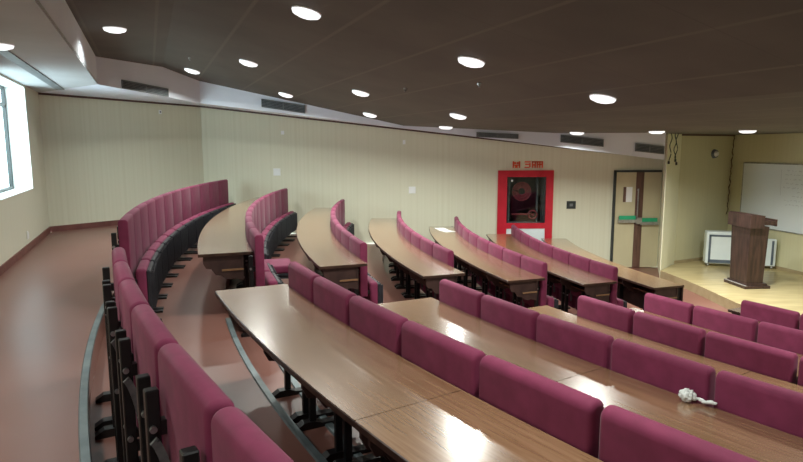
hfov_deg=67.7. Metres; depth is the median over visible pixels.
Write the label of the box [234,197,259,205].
desk
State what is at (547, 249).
seat
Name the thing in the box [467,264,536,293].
shelf
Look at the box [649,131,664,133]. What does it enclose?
recessed light
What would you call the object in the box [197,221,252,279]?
desk
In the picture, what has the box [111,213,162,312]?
seat
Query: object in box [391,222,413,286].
seat
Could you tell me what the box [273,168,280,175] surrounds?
switch plate
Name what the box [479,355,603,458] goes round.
seat
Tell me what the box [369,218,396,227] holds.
desk
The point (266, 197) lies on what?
seat
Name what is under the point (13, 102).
window
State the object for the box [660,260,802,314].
stage
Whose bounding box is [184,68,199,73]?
recessed light
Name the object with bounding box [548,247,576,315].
seat
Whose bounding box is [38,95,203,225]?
wall
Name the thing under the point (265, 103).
air vent
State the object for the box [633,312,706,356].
seat
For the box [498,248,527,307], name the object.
seat
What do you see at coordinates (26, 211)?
wall
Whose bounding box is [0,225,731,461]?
floor
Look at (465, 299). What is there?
seat
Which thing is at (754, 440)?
desk
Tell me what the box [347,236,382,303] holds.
seat
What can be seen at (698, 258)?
baseboard
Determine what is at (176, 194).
seat
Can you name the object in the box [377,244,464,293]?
desk
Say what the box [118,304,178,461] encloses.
seat
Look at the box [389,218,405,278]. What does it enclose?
seat
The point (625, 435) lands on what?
seat
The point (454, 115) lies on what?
recessed light
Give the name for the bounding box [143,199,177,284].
seat
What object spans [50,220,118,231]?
baseboard
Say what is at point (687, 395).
crumpled tissue
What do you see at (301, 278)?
seat
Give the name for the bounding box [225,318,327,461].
stair nosing
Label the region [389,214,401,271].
seat
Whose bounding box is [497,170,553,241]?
cabinet
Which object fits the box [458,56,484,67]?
recessed light
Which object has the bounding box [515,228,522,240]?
seat
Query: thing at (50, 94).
trim
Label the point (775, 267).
baseboard
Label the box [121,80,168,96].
air vent
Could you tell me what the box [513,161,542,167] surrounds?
wall sign
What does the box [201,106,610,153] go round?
trim
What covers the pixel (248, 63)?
recessed light
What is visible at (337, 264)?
desk
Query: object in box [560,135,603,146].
air vent
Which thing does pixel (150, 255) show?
seat
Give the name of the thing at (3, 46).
recessed light
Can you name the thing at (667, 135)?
wall
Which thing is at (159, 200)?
seat
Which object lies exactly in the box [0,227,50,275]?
baseboard
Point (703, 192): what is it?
wall
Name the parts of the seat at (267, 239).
backrest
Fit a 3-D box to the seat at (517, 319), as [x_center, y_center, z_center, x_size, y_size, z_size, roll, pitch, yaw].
[0.792,1.014,4.297,0.480,1.035,0.572,-5,9,-29]
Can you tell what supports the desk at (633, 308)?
attached to the seat at (734, 325)
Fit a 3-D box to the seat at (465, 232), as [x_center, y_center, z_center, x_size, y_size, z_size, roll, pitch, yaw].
[1.225,0.481,10.837,0.480,1.035,0.573,-1,8,-5]
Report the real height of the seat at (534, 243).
1.035 m
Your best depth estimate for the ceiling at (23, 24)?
5.91 m
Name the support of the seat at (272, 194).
on the floor at (51, 298)
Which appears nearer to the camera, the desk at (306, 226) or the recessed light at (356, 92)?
the recessed light at (356, 92)
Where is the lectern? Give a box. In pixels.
[724,211,777,288]
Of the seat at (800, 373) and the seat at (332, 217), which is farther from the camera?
the seat at (332, 217)
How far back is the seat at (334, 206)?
11.10 m
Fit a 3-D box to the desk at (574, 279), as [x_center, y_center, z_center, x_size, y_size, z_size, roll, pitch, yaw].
[2.368,0.678,9.193,0.587,0.290,2.447,-2,8,-13]
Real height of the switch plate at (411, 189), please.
0.150 m
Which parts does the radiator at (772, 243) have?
trim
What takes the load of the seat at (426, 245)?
on the floor at (51, 298)
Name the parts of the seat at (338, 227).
backrest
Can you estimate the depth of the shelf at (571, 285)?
8.47 m
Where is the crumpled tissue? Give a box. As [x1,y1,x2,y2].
[678,388,716,404]
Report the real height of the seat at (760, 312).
1.035 m
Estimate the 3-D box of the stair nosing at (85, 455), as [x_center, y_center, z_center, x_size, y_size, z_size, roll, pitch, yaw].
[-1.315,1.108,2.874,0.400,0.012,7.117,-5,9,-30]
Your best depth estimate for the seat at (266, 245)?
8.44 m
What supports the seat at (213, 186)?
on the floor at (51, 298)
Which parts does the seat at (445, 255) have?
backrest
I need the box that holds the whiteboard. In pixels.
[740,162,802,234]
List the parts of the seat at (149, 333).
post, hinge arm, post, backrest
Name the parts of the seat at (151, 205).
backrest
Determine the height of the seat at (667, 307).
1.035 m
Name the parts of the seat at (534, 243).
backrest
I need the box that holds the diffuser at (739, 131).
[739,131,755,132]
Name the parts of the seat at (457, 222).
backrest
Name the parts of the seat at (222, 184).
backrest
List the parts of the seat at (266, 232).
backrest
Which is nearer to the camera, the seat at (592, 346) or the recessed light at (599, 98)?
the seat at (592, 346)
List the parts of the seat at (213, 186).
backrest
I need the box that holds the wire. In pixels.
[726,136,734,213]
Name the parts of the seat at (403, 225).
backrest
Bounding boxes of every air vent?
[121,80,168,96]
[261,99,304,112]
[476,132,518,138]
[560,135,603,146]
[635,143,664,153]
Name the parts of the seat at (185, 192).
backrest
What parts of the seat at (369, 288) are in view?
backrest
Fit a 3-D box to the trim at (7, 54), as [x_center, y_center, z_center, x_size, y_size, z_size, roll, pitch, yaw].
[-3.146,-1.514,4.041,0.124,0.012,12.600,-3,9,-22]
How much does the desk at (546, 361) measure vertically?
0.290 m
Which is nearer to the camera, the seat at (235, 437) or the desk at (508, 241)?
the seat at (235, 437)
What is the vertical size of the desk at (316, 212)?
0.290 m
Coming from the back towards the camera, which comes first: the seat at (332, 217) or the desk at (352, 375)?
the seat at (332, 217)
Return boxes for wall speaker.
[711,149,718,157]
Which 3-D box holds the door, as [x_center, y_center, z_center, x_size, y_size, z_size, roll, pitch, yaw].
[5.144,-0.252,13.139,1.030,2.155,0.109,0,8,0]
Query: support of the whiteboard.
attached to the wall at (753, 148)
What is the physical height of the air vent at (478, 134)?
0.129 m
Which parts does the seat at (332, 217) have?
backrest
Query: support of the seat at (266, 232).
on the floor at (51, 298)
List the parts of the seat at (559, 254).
post, backrest, post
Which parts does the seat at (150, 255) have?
backrest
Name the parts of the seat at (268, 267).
backrest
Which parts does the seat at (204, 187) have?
backrest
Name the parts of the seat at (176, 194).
backrest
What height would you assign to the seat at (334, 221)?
1.035 m
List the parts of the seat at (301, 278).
post, backrest, post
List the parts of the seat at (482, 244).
post, backrest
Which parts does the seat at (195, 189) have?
backrest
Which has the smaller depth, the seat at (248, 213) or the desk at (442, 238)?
the seat at (248, 213)
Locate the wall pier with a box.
[659,134,681,277]
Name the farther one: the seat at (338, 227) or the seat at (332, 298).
the seat at (338, 227)
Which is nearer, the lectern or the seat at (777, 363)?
the seat at (777, 363)
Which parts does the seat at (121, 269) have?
post, post, backrest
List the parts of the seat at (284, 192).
backrest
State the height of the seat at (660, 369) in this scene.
1.035 m
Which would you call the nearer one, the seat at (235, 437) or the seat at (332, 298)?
the seat at (235, 437)
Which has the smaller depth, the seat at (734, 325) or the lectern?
the seat at (734, 325)
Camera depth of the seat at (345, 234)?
7.65 m
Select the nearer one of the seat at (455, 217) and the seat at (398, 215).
the seat at (398, 215)
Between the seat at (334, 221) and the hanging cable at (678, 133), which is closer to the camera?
the seat at (334, 221)
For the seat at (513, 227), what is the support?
on the floor at (51, 298)
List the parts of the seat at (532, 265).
backrest, post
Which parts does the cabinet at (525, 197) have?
panel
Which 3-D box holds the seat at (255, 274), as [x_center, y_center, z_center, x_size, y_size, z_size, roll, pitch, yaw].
[-1.471,0.513,6.280,0.480,1.035,0.573,-3,8,-19]
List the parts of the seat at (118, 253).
post, post, backrest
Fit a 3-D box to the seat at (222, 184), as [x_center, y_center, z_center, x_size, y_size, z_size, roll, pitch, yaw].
[-3.658,-0.529,12.335,0.480,1.035,0.605,0,8,2]
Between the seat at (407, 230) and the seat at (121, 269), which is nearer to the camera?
the seat at (121, 269)
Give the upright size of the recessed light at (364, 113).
0.091 m
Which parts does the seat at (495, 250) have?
post, backrest, post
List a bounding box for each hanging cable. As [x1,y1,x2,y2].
[668,133,672,163]
[674,133,678,164]
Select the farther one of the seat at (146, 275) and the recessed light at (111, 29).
the recessed light at (111, 29)
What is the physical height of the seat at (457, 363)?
1.035 m
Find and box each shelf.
[222,268,243,270]
[340,279,357,281]
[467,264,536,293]
[552,277,609,295]
[618,278,676,298]
[765,218,777,225]
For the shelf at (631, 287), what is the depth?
9.09 m
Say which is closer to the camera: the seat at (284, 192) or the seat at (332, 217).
the seat at (332, 217)
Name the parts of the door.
vision panel, latch rod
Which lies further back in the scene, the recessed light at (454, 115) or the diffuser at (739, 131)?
the diffuser at (739, 131)
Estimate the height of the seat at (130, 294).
1.035 m
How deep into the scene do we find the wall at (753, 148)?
12.29 m
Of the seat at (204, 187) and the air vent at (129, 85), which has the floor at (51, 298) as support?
the seat at (204, 187)
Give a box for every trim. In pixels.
[0,50,63,89]
[35,0,97,83]
[38,93,200,106]
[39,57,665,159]
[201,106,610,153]
[682,134,734,135]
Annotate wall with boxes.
[0,74,49,265]
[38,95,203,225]
[200,107,663,266]
[657,134,668,275]
[674,136,733,262]
[728,133,802,271]
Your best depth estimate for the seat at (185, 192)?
9.91 m
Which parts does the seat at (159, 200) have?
backrest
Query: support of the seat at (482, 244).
on the floor at (51, 298)
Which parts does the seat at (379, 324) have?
post, backrest, post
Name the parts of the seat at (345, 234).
backrest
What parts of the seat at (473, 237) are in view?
post, post, backrest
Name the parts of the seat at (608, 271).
backrest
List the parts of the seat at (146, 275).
post, backrest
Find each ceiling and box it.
[0,0,97,92]
[65,0,802,134]
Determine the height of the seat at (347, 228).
1.035 m
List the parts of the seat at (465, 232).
backrest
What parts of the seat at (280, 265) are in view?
backrest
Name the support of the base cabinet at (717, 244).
on the stage at (785, 291)
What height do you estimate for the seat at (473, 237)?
1.035 m
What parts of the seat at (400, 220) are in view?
backrest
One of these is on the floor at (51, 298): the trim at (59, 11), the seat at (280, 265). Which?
the seat at (280, 265)
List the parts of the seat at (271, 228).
backrest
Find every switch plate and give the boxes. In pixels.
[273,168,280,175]
[409,187,415,192]
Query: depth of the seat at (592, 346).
3.64 m
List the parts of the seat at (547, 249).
backrest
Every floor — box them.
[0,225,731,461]
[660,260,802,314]
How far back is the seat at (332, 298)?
3.73 m
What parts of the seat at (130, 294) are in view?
hinge arm, post, post, backrest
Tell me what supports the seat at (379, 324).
on the floor at (51, 298)
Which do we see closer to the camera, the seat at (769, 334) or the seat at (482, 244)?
the seat at (769, 334)
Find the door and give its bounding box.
[610,170,661,266]
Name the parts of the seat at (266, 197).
backrest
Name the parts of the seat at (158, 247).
backrest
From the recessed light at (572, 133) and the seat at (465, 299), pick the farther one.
the recessed light at (572, 133)
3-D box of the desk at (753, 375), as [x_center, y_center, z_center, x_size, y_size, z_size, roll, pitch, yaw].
[2.580,1.181,3.136,0.554,0.290,1.725,-6,10,-36]
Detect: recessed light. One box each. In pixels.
[0,42,14,50]
[102,26,126,33]
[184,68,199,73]
[239,59,257,66]
[278,92,292,97]
[291,5,321,19]
[352,90,368,96]
[363,112,376,117]
[439,126,452,128]
[449,113,466,119]
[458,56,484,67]
[570,132,584,134]
[589,93,616,103]
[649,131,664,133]
[738,130,756,132]
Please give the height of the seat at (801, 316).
1.035 m
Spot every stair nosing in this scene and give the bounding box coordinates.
[78,302,103,461]
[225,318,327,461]
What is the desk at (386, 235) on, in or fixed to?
attached to the seat at (403, 225)
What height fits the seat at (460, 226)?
1.035 m
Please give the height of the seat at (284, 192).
1.035 m
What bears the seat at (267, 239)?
on the floor at (51, 298)
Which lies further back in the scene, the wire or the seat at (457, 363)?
the wire
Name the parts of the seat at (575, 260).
post, backrest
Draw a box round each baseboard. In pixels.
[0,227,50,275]
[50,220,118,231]
[674,257,702,263]
[767,266,802,274]
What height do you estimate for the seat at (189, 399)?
1.035 m
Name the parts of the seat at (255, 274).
post, post, backrest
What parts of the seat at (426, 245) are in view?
post, post, backrest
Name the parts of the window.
frame, sill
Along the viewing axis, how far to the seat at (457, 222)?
11.94 m
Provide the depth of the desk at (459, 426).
2.19 m
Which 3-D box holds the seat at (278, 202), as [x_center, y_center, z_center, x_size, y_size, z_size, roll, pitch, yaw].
[-2.439,-0.274,11.901,0.480,1.035,0.573,0,8,0]
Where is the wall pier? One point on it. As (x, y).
(672, 174)
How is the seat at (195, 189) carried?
on the floor at (51, 298)
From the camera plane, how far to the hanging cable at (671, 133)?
11.61 m
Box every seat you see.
[95,247,162,430]
[95,261,140,461]
[107,279,149,461]
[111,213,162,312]
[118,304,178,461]
[126,208,166,309]
[134,203,171,295]
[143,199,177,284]
[143,343,234,461]
[151,195,183,274]
[161,192,190,266]
[170,189,196,258]
[180,187,203,251]
[189,185,211,245]
[197,183,219,217]
[207,181,228,211]
[211,406,293,461]
[218,179,235,206]
[236,211,268,287]
[237,207,268,284]
[238,228,283,336]
[242,216,290,282]
[243,222,276,287]
[249,204,270,258]
[252,200,273,257]
[257,197,279,256]
[260,195,283,254]
[267,192,288,249]
[272,261,333,422]
[274,190,293,244]
[280,188,296,239]
[296,276,370,461]
[323,215,336,277]
[330,219,339,280]
[332,205,337,219]
[334,296,408,461]
[335,202,350,232]
[335,224,350,290]
[338,199,353,234]
[341,230,370,292]
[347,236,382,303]
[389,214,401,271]
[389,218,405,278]
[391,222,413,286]
[395,226,425,294]
[402,231,425,298]
[402,321,485,398]
[416,237,438,300]
[429,244,453,297]
[439,279,484,318]
[451,216,463,267]
[454,220,463,269]
[455,223,470,280]
[457,227,481,287]
[465,232,491,295]
[473,237,494,296]
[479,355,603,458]
[481,295,539,340]
[484,242,509,301]
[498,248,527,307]
[511,225,518,236]
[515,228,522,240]
[516,255,558,308]
[521,232,531,245]
[529,237,553,297]
[536,314,613,369]
[539,242,564,306]
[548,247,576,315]
[564,253,591,312]
[577,295,635,333]
[586,260,626,307]
[598,405,759,461]
[611,339,715,406]
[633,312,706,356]
[644,293,694,323]
[692,306,758,342]
[704,331,797,383]
[714,370,802,437]
[740,300,799,329]
[757,322,802,354]
[797,356,802,385]
[799,314,802,330]
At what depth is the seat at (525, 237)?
11.21 m
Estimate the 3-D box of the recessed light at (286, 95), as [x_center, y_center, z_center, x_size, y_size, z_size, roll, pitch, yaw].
[-1.986,-2.334,10.284,0.248,0.091,0.255,-4,9,-28]
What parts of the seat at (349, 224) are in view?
backrest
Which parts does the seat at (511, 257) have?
post, backrest, post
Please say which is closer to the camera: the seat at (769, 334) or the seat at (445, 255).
the seat at (769, 334)
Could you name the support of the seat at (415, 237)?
on the floor at (51, 298)
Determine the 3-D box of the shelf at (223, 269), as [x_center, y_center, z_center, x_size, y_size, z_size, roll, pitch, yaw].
[-2.075,0.210,7.269,0.262,0.020,2.686,-2,8,-15]
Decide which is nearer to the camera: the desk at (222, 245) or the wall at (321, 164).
the desk at (222, 245)
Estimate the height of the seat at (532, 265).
1.035 m
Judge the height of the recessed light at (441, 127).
0.057 m
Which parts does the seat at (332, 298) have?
post, backrest, post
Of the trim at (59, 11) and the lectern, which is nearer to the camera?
the trim at (59, 11)
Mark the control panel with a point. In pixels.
(570, 204)
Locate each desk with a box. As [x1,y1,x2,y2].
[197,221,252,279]
[210,206,248,220]
[215,284,460,459]
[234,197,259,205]
[296,218,332,234]
[297,234,366,288]
[302,208,331,217]
[354,390,602,461]
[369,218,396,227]
[369,227,411,256]
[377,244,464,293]
[378,297,602,381]
[429,227,473,245]
[443,246,544,300]
[486,234,537,252]
[520,252,616,302]
[528,305,750,374]
[541,238,600,258]
[557,368,802,461]
[592,258,683,309]
[629,307,802,367]
[728,307,800,324]
[742,371,802,392]
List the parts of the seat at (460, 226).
backrest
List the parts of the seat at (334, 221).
backrest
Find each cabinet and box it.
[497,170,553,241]
[703,230,730,265]
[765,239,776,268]
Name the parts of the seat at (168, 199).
backrest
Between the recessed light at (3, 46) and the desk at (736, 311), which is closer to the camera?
the recessed light at (3, 46)
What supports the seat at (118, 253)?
on the floor at (51, 298)
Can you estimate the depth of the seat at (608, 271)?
8.30 m
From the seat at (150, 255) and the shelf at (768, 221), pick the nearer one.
the seat at (150, 255)
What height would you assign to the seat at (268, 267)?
1.035 m
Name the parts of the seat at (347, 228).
backrest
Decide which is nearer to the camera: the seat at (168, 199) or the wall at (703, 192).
the seat at (168, 199)
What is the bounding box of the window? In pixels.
[0,75,32,200]
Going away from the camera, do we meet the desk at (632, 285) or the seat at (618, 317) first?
the seat at (618, 317)
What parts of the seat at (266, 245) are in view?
backrest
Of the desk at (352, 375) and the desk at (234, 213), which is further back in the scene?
the desk at (234, 213)
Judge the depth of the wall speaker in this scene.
13.01 m
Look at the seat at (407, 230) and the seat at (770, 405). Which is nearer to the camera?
the seat at (770, 405)
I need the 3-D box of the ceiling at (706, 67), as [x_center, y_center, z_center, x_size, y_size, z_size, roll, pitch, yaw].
[2.738,-1.538,4.986,12.630,1.153,14.724,-2,8,-12]
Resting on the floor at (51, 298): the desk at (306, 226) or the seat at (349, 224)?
the seat at (349, 224)
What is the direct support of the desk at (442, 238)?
attached to the seat at (465, 232)
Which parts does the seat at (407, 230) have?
post, backrest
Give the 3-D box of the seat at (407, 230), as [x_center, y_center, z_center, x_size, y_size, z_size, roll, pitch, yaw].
[0.172,0.470,9.633,0.480,1.035,0.596,-1,8,-9]
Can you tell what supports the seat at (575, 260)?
on the floor at (51, 298)
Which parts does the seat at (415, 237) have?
post, post, backrest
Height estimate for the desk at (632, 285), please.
0.694 m
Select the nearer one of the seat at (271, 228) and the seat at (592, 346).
the seat at (592, 346)
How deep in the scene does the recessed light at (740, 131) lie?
9.34 m
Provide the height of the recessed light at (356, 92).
0.091 m
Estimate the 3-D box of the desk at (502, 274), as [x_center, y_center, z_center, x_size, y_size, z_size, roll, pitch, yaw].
[1.231,0.575,8.775,0.592,0.290,2.680,-2,8,-13]
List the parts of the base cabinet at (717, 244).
trim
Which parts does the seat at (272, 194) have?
backrest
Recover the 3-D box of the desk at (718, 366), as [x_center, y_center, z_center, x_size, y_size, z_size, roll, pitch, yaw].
[1.585,0.971,4.649,0.561,0.290,1.981,-5,9,-29]
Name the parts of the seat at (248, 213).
backrest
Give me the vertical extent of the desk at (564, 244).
0.694 m
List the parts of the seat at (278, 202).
backrest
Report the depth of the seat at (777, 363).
3.94 m
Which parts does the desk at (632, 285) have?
modesty panel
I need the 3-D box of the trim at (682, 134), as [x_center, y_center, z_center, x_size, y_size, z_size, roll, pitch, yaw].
[6.645,-2.064,12.917,1.749,0.031,0.022,-4,9,-27]
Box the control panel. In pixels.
[566,201,575,208]
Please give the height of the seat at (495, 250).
1.035 m
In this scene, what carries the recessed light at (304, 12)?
in the ceiling at (706, 67)
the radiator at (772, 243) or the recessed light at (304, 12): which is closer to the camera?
the recessed light at (304, 12)

